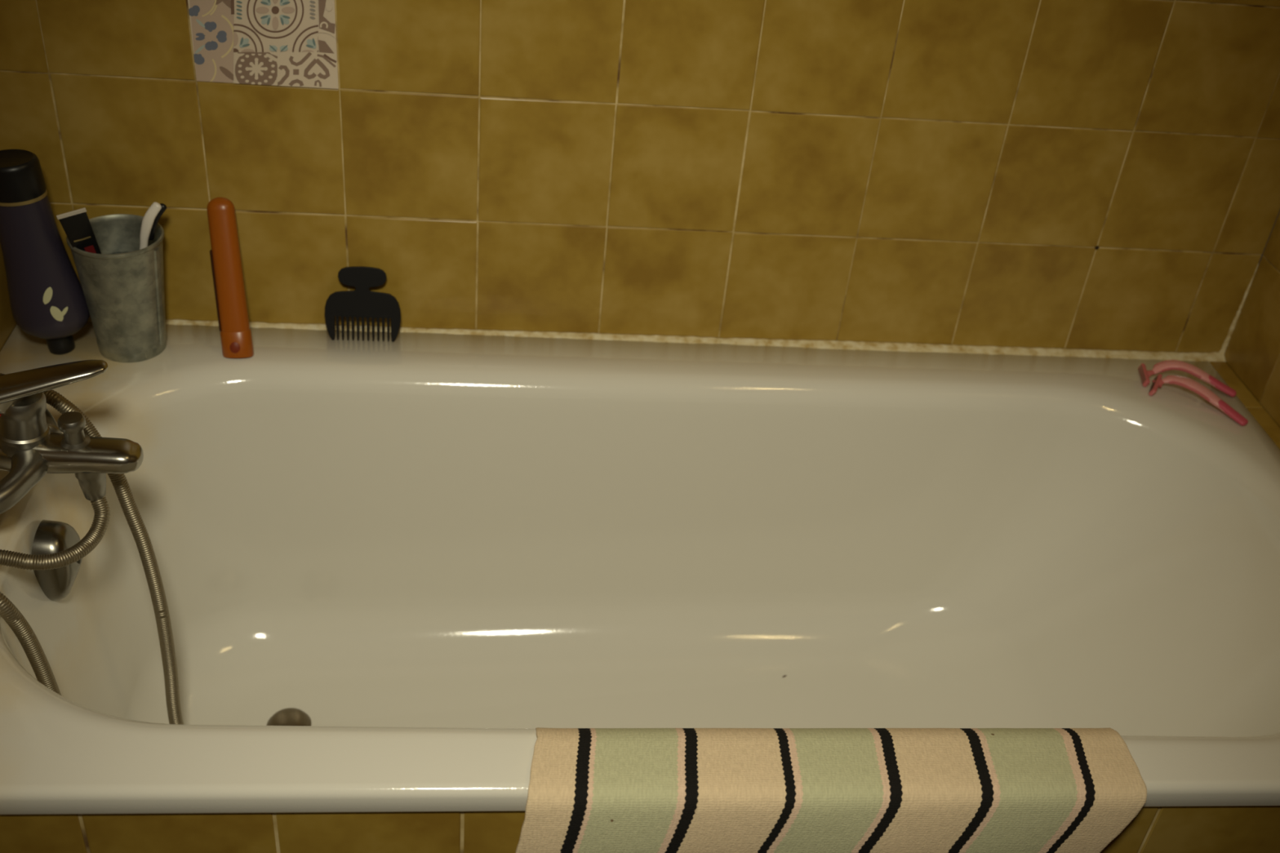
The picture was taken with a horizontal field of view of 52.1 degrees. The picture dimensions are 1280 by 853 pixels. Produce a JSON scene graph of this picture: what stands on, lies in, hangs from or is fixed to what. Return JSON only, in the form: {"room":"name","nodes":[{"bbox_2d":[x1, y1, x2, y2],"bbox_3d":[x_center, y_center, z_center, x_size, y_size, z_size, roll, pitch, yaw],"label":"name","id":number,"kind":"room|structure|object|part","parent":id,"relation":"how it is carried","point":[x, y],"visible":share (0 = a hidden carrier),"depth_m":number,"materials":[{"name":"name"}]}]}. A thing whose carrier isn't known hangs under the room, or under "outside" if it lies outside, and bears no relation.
{"room":"bathroom","nodes":[
{"label":"bathroom","id":0,"kind":"room"},
{"bbox_2d":[0,244,17,351],"bbox_3d":[-0.611,-0.008,0.255,0.051,2.401,2.250,1,35,-6],"label":"wall","id":1,"kind":"structure","parent":0,"point":[7,322],"depth_m":1.49,"materials":[{"name":"yellow tile"}]},
{"bbox_2d":[0,360,143,514],"bbox_3d":[-0.578,0.001,1.208,0.229,0.133,0.234,1,35,-6],"label":"mixer tap","id":2,"kind":"object","parent":1,"relation":"attached to","point":[33,445],"visible":1,"depth_m":1.19,"materials":[{"name":"silver metal"}]},
{"bbox_3d":[-0.556,-0.038,1.180,0.146,0.034,0.042,-8,37,-20],"label":"lever","id":3,"kind":"part","parent":2,"relation":"part of","materials":[{"name":"silver metal"}]},
{"bbox_3d":[-0.536,0.024,1.219,0.143,0.038,0.052,8,35,2],"label":"spout","id":4,"kind":"part","parent":2,"relation":"part of","materials":[{"name":"silver metal"}]},
{"bbox_3d":[-0.521,0.004,1.205,0.027,0.032,0.027,1,35,-6],"label":"diverter knob","id":5,"kind":"part","parent":2,"relation":"part of","materials":[{"name":"silver metal"}]},
{"bbox_2d":[75,472,106,501],"bbox_3d":[-0.515,0.050,1.231,0.028,0.037,0.028,1,35,-6],"label":"outlet","id":6,"kind":"object","parent":2,"relation":"attached to","point":[92,485],"depth_m":1.22,"materials":[{"name":"silver metal"}]},
{"bbox_2d":[0,373,183,724],"bbox_3d":[-0.523,0.136,1.263,0.317,0.686,0.220,1,35,-6],"label":"shower hose","id":7,"kind":"object","parent":2,"relation":"attached to","point":[9,612],"visible":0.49,"depth_m":1.25,"materials":[{"name":"silver metal"}]},
{"bbox_2d":[0,0,1279,352],"bbox_3d":[0.068,-0.648,1.278,1.495,2.401,0.051,1,35,-6],"label":"wall","id":8,"kind":"structure","parent":0,"point":[923,171],"depth_m":1.49,"materials":[{"name":"yellow tile"}]},
{"bbox_2d":[187,0,338,88],"bbox_3d":[-0.392,-0.428,1.361,0.148,0.148,0.006,1,35,-6],"label":"tile","id":9,"kind":"structure","parent":8,"relation":"attached to","point":[274,42],"depth_m":1.38,"materials":[{"name":"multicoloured tile"}]},
{"bbox_2d":[88,316,1226,362],"bbox_3d":[0.016,-0.107,1.615,1.493,0.011,0.015,1,35,-6],"label":"caulk strip","id":10,"kind":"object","parent":8,"relation":"attached to","point":[1209,357],"depth_m":1.64,"materials":[{"name":"white plastic"}]},
{"bbox_2d":[1218,263,1258,353],"bbox_3d":[0.756,-0.146,1.664,0.015,0.138,0.004,1,35,-6],"label":"trim","id":11,"kind":"structure","parent":8,"relation":"attached to","point":[1233,325],"depth_m":1.68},
{"bbox_2d":[0,806,1279,852],"bbox_3d":[0.044,0.521,1.223,1.494,0.545,0.012,1,35,-6],"label":"tile panel","id":12,"kind":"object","parent":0,"point":[1178,829],"depth_m":1.05,"materials":[{"name":"yellow tile"}]},
{"bbox_2d":[0,321,1279,815],"bbox_3d":[0.014,0.252,1.447,1.469,0.394,0.699,1,35,-6],"label":"bathtub","id":13,"kind":"object","parent":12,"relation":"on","point":[385,566],"visible":0.77,"depth_m":1.59,"materials":[{"name":"white ceramic"}]},
{"bbox_2d":[0,149,89,355],"bbox_3d":[-0.651,-0.184,1.421,0.083,0.236,0.065,1,35,-6],"label":"shampoo bottle","id":14,"kind":"object","parent":13,"relation":"on","point":[47,300],"visible":0.98,"depth_m":1.40,"materials":[{"name":"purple plastic"}]},
{"bbox_2d":[43,287,67,321],"bbox_3d":[-0.636,-0.133,1.424,0.023,0.042,0.004,-8,37,-19],"label":"print","id":15,"kind":"object","parent":14,"relation":"attached to","point":[55,299],"depth_m":1.43,"materials":[{"name":"beige paint"}]},
{"bbox_2d":[66,213,166,362],"bbox_3d":[-0.577,-0.151,1.466,0.100,0.143,0.100,1,35,-6],"label":"cup","id":16,"kind":"object","parent":13,"relation":"on","point":[122,286],"visible":0.92,"depth_m":1.45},
{"bbox_2d":[56,207,101,253],"bbox_3d":[-0.593,-0.168,1.427,0.022,0.168,0.064,16,36,14],"label":"toothpaste tube","id":17,"kind":"object","parent":16,"relation":"in","point":[76,224],"visible":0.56,"depth_m":1.38,"materials":[{"name":"black plastic"}]},
{"bbox_2d":[73,235,90,242],"bbox_3d":[-0.593,-0.201,1.391,0.018,0.006,0.006,-13,39,-25],"label":"print","id":18,"kind":"object","parent":17,"relation":"attached to","point":[76,238],"depth_m":1.39,"materials":[{"name":"beige"}]},
{"bbox_2d":[84,244,96,253],"bbox_3d":[-0.591,-0.187,1.410,0.013,0.025,0.012,-13,39,-25],"label":"print","id":19,"kind":"object","parent":17,"relation":"attached to","point":[88,248],"depth_m":1.40,"materials":[{"name":"red"}]},
{"bbox_2d":[139,201,166,249],"bbox_3d":[-0.546,-0.171,1.452,0.057,0.171,0.016,1,35,-6],"label":"toothbrush","id":20,"kind":"object","parent":16,"relation":"in","point":[152,216],"visible":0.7,"depth_m":1.41,"materials":[{"name":"white plastic"}]},
{"bbox_2d":[206,196,253,358],"bbox_3d":[-0.466,-0.167,1.482,0.034,0.173,0.081,-9,37,-20],"label":"case","id":21,"kind":"object","parent":13,"relation":"on","point":[236,337],"visible":1,"depth_m":1.48,"materials":[{"name":"orange plastic"}]},
{"bbox_2d":[324,266,400,342],"bbox_3d":[-0.326,-0.144,1.541,0.089,0.089,0.023,1,35,-6],"label":"comb","id":22,"kind":"object","parent":13,"relation":"on","point":[362,302],"visible":1,"depth_m":1.54,"materials":[{"name":"black plastic"}]},
{"bbox_2d":[515,727,1146,852],"bbox_3d":[0.143,0.394,1.163,0.526,0.299,0.105,1,35,-6],"label":"bath mat","id":23,"kind":"object","parent":13,"relation":"on","point":[591,790],"visible":1,"depth_m":1.07,"materials":[{"name":"fabric"}]},
{"bbox_2d":[1137,360,1236,396],"bbox_3d":[0.683,-0.062,1.631,0.116,0.024,0.043,8,35,3],"label":"razor","id":24,"kind":"object","parent":13,"relation":"on","point":[1169,365],"visible":1,"depth_m":1.63,"materials":[{"name":"pink plastic"}]},
{"bbox_3d":[0.627,-0.065,1.636,0.003,0.008,0.033,9,35,4],"label":"blade","id":25,"kind":"part","parent":24,"relation":"part of","materials":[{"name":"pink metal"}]},
{"bbox_3d":[0.674,-0.072,1.637,0.060,0.011,0.023,13,35,10],"label":"rail","id":26,"kind":"part","parent":24,"relation":"part of","materials":[{"name":"pink plastic"}]},
{"bbox_3d":[0.692,-0.063,1.633,0.104,0.023,0.026,15,36,13],"label":"handle","id":27,"kind":"part","parent":24,"relation":"part of","materials":[{"name":"pink plastic"}]},
{"bbox_2d":[1148,373,1248,426],"bbox_3d":[0.683,-0.036,1.595,0.120,0.020,0.042,22,38,22],"label":"razor","id":28,"kind":"object","parent":13,"relation":"on","point":[1187,383],"visible":1,"depth_m":1.59,"materials":[{"name":"pink plastic"}]},
{"bbox_3d":[0.634,-0.053,1.617,0.003,0.009,0.033,21,37,20],"label":"blade","id":29,"kind":"part","parent":28,"relation":"part of","materials":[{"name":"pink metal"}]},
{"bbox_3d":[0.676,-0.049,1.605,0.063,0.008,0.021,30,41,30],"label":"rail","id":30,"kind":"part","parent":28,"relation":"part of","materials":[{"name":"pink plastic"}]},
{"bbox_2d":[1224,212,1279,427],"bbox_3d":[0.923,0.032,0.427,0.050,2.401,2.251,1,35,-6],"label":"wall","id":31,"kind":"structure","parent":0,"point":[1252,351],"depth_m":1.62,"materials":[{"name":"yellow tile"}]},
{"bbox_2d":[1209,361,1279,449],"bbox_3d":[0.770,0.132,1.438,0.023,0.060,0.694,1,35,-6],"label":"trim","id":32,"kind":"structure","parent":31,"relation":"attached to","point":[1244,395],"depth_m":1.62,"materials":[{"name":"yellow tile"}]}
]}

